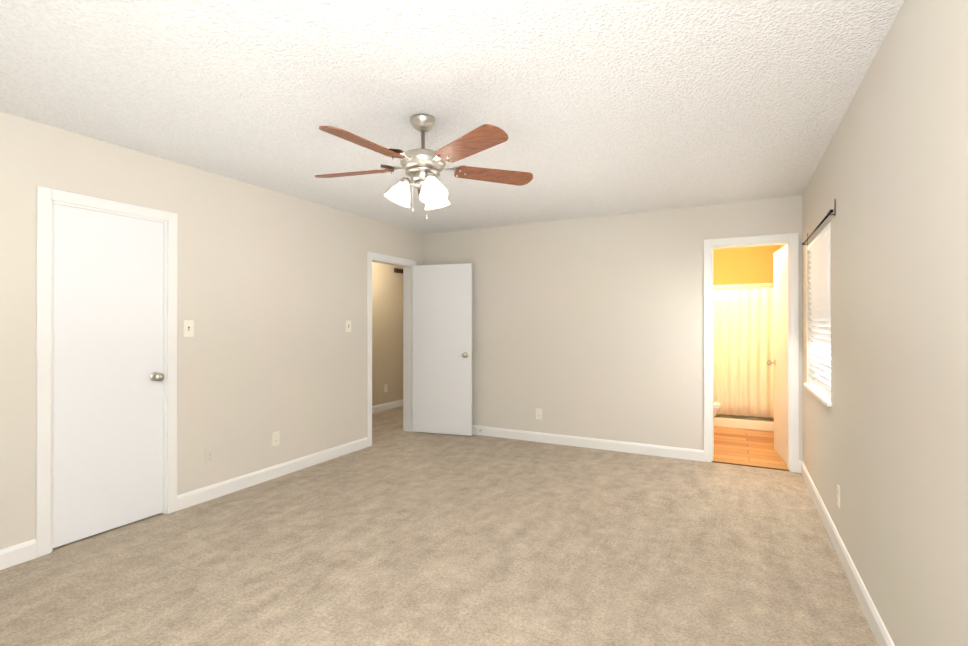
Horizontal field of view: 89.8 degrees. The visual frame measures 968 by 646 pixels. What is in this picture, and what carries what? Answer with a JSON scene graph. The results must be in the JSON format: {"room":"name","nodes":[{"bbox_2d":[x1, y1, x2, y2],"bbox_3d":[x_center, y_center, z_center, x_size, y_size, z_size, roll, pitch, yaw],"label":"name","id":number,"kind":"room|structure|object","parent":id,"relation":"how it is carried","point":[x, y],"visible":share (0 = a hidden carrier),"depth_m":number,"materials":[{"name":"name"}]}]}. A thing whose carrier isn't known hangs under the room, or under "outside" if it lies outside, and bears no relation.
{"room":"empty bedroom","nodes":[
{"label":"empty bedroom","id":0,"kind":"room"},
{"bbox_2d":[0,112,422,548],"bbox_3d":[-1.555,0.098,4.705,0.120,2.440,8.420,0,0,27],"label":"wall","id":1,"kind":"structure","parent":0,"point":[272,291],"depth_m":3.74,"materials":[{"name":"beige paint"}]},
{"bbox_2d":[36,186,177,557],"bbox_3d":[-2.387,0.274,3.091,0.152,2.080,0.770,0,0,27],"label":"door frame","id":2,"kind":"structure","parent":1,"relation":"attached to","point":[47,198],"depth_m":2.79,"materials":[{"name":"white wood"}]},
{"bbox_2d":[53,204,163,547],"bbox_3d":[-2.366,0.301,3.079,0.179,2.000,0.644,0,0,27],"label":"closet door","id":3,"kind":"structure","parent":1,"relation":"in","point":[108,376],"depth_m":3.04,"materials":[{"name":"white paint"}]},
{"bbox_2d":[0,437,367,569],"bbox_3d":[-2.064,1.262,3.569,0.014,0.105,5.700,0,0,27],"label":"baseboard","id":4,"kind":"structure","parent":1,"relation":"attached to","point":[13,555],"depth_m":3.80,"materials":[{"name":"white wood"}]},
{"bbox_2d":[183,320,193,336],"bbox_3d":[-2.110,0.040,3.478,0.018,0.118,0.072,0,0,27],"label":"light switch","id":5,"kind":"object","parent":1,"relation":"attached to","point":[188,328],"visible":1,"depth_m":3.48,"materials":[{"name":"white plastic"}]},
{"bbox_2d":[205,448,214,464],"bbox_3d":[-2.042,0.995,3.620,0.008,0.118,0.072,0,0,27],"label":"jack","id":6,"kind":"object","parent":1,"relation":"attached to","point":[209,456],"visible":1,"depth_m":3.62,"materials":[{"name":"beige paint"}]},
{"bbox_2d":[272,431,279,445],"bbox_3d":[-1.774,0.986,4.140,0.008,0.118,0.072,0,0,27],"label":"electrical outlet","id":7,"kind":"object","parent":1,"relation":"attached to","point":[275,438],"visible":1,"depth_m":4.13,"materials":[{"name":"white plastic"}]},
{"bbox_2d":[346,320,350,331],"bbox_3d":[-1.367,0.033,4.920,0.018,0.118,0.072,0,0,27],"label":"light switch","id":8,"kind":"object","parent":1,"relation":"attached to","point":[348,325],"visible":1,"depth_m":4.92,"materials":[{"name":"white plastic"}]},
{"bbox_2d":[367,252,415,446],"bbox_3d":[-1.097,0.280,5.593,0.152,2.080,0.880,0,0,27],"label":"door frame","id":9,"kind":"structure","parent":1,"relation":"attached to","point":[407,265],"depth_m":5.89,"materials":[{"name":"white wood"}]},
{"bbox_2d":[412,263,471,435],"bbox_3d":[-0.500,0.308,5.763,0.754,2.000,0.179,0,0,17],"label":"hall door","id":10,"kind":"structure","parent":1,"relation":"in","point":[442,356],"depth_m":5.74,"materials":[{"name":"white paint"}]},
{"bbox_2d":[372,262,402,405],"bbox_3d":[-1.910,0.103,6.744,0.120,2.440,5.120,0,0,27],"label":"wall","id":11,"kind":"structure","parent":0,"point":[387,324],"depth_m":7.39,"materials":[{"name":"beige paint"}]},
{"bbox_2d":[372,399,402,412],"bbox_3d":[-1.850,1.270,6.711,0.014,0.105,4.880,0,0,27],"label":"baseboard","id":12,"kind":"structure","parent":11,"relation":"attached to","point":[386,406],"depth_m":7.42,"materials":[{"name":"white wood"}]},
{"bbox_2d":[394,268,402,272],"bbox_3d":[-1.321,-0.824,7.703,0.050,0.060,0.280,0,0,27],"label":"door chime","id":13,"kind":"object","parent":11,"relation":"attached to","point":[397,270],"visible":0.6,"depth_m":7.61,"materials":[{"name":"brown"}]},
{"bbox_2d":[0,406,877,645],"bbox_3d":[-0.378,1.341,4.094,5.730,0.050,8.420,0,0,27],"label":"floor carpet","id":14,"kind":"object","parent":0,"point":[394,534],"visible":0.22,"depth_m":2.66,"materials":[{"name":"beige carpet"}]},
{"bbox_2d":[0,0,904,233],"bbox_3d":[-0.378,-1.149,4.101,5.730,0.050,8.420,0,0,27],"label":"ceiling","id":15,"kind":"structure","parent":0,"point":[592,108],"depth_m":2.35,"materials":[{"name":"white paint"}]},
{"bbox_2d":[315,114,532,219],"bbox_3d":[-0.370,-0.844,2.660,1.269,0.568,1.251,0,0,27],"label":"ceiling fan","id":16,"kind":"object","parent":15,"relation":"hanging from","point":[422,167],"visible":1,"depth_m":2.61,"materials":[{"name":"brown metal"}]},
{"bbox_2d":[423,195,802,460],"bbox_3d":[1.046,0.099,5.242,4.010,2.440,0.120,0,0,27],"label":"wall","id":17,"kind":"structure","parent":0,"point":[590,327],"depth_m":5.08,"materials":[{"name":"beige paint"}]},
{"bbox_2d":[536,408,541,418],"bbox_3d":[0.609,1.010,5.393,0.072,0.118,0.008,0,0,27],"label":"electrical outlet","id":18,"kind":"object","parent":17,"relation":"attached to","point":[538,413],"visible":1,"depth_m":5.39,"materials":[{"name":"white plastic"}]},
{"bbox_2d":[472,425,801,472],"bbox_3d":[1.015,1.266,5.180,4.010,0.105,0.014,0,0,27],"label":"baseboard","id":19,"kind":"structure","parent":17,"relation":"attached to","point":[653,450],"depth_m":5.09,"materials":[{"name":"white wood"}]},
{"bbox_2d":[704,233,798,472],"bbox_3d":[2.463,0.262,4.511,0.760,2.110,0.152,0,0,27],"label":"door frame","id":20,"kind":"structure","parent":17,"relation":"attached to","point":[791,240],"depth_m":4.37,"materials":[{"name":"white wood"}]},
{"bbox_2d":[767,245,786,462],"bbox_3d":[2.907,0.291,4.728,0.179,2.030,0.634,0,0,20],"label":"bathroom door","id":21,"kind":"structure","parent":17,"relation":"in","point":[780,352],"depth_m":4.74,"materials":[{"name":"white paint"}]},
{"bbox_2d":[713,245,778,284],"bbox_3d":[3.383,0.103,6.872,1.350,2.440,0.120,0,0,27],"label":"wall","id":22,"kind":"structure","parent":0,"point":[746,265],"depth_m":6.69,"materials":[{"name":"beige paint"}]},
{"bbox_2d":[712,426,788,470],"bbox_3d":[2.764,1.314,5.703,1.380,0.012,2.520,0,0,27],"label":"floor","id":23,"kind":"structure","parent":0,"point":[744,447],"depth_m":5.02,"materials":[{"name":"brown wood"}]},
{"bbox_2d":[714,401,721,416],"bbox_3d":[2.336,0.930,5.576,0.711,0.755,0.500,0,0,27],"label":"toilet","id":24,"kind":"object","parent":23,"relation":"on","point":[717,406],"visible":0.06,"depth_m":5.37,"materials":[{"name":"white ceramic"}]},
{"bbox_2d":[713,283,773,431],"bbox_3d":[3.156,0.386,6.469,1.369,1.848,0.797,0,0,27],"label":"shower surround","id":25,"kind":"object","parent":23,"relation":"on","point":[745,422],"visible":0.06,"depth_m":6.09,"materials":[{"name":"white plastic"}]},
{"bbox_2d":[713,284,773,287],"bbox_3d":[2.991,-0.453,6.153,1.305,0.056,0.056,0,0,27],"label":"shower rod","id":26,"kind":"object","parent":25,"relation":"attached to","point":[744,286],"visible":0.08,"depth_m":6.02,"materials":[{"name":"white plastic"}]},
{"bbox_2d":[713,284,773,417],"bbox_3d":[2.991,0.339,6.152,1.250,1.625,0.046,0,0,27],"label":"shower curtain","id":27,"kind":"object","parent":26,"relation":"hanging from","point":[743,349],"visible":0.58,"depth_m":6.02,"materials":[{"name":"fabric"}]},
{"bbox_2d":[802,0,967,645],"bbox_3d":[2.115,0.093,2.812,0.120,2.440,8.420,0,0,27],"label":"wall","id":28,"kind":"structure","parent":0,"point":[885,442],"depth_m":1.73,"materials":[{"name":"beige paint"}]},
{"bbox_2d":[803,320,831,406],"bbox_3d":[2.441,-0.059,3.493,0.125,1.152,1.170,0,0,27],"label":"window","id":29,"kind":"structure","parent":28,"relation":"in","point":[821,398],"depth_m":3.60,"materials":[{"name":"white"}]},
{"bbox_2d":[808,222,830,399],"bbox_3d":[2.426,-0.071,3.501,0.048,1.124,1.098,0,0,27],"label":"window blinds","id":30,"kind":"object","parent":29,"relation":"attached to","point":[819,247],"visible":0.73,"depth_m":3.48,"materials":[{"name":"white plastic"}]},
{"bbox_2d":[802,199,834,245],"bbox_3d":[2.340,-0.682,3.424,0.039,0.100,1.326,0,0,27],"label":"curtain rod","id":31,"kind":"object","parent":28,"relation":"attached to","point":[820,223],"visible":1,"depth_m":3.17,"materials":[{"name":"brown metal"}]},
{"bbox_2d":[837,484,839,507],"bbox_3d":[2.031,0.993,2.785,0.008,0.118,0.072,0,0,27],"label":"electrical outlet","id":32,"kind":"object","parent":28,"relation":"attached to","point":[838,496],"visible":0.96,"depth_m":2.77,"materials":[{"name":"white plastic"}]},
{"bbox_2d":[801,461,894,645],"bbox_3d":[1.487,1.258,1.737,0.014,0.105,5.700,0,0,27],"label":"baseboard","id":33,"kind":"structure","parent":28,"relation":"attached to","point":[876,624],"depth_m":2.42,"materials":[{"name":"white wood"}]}
]}

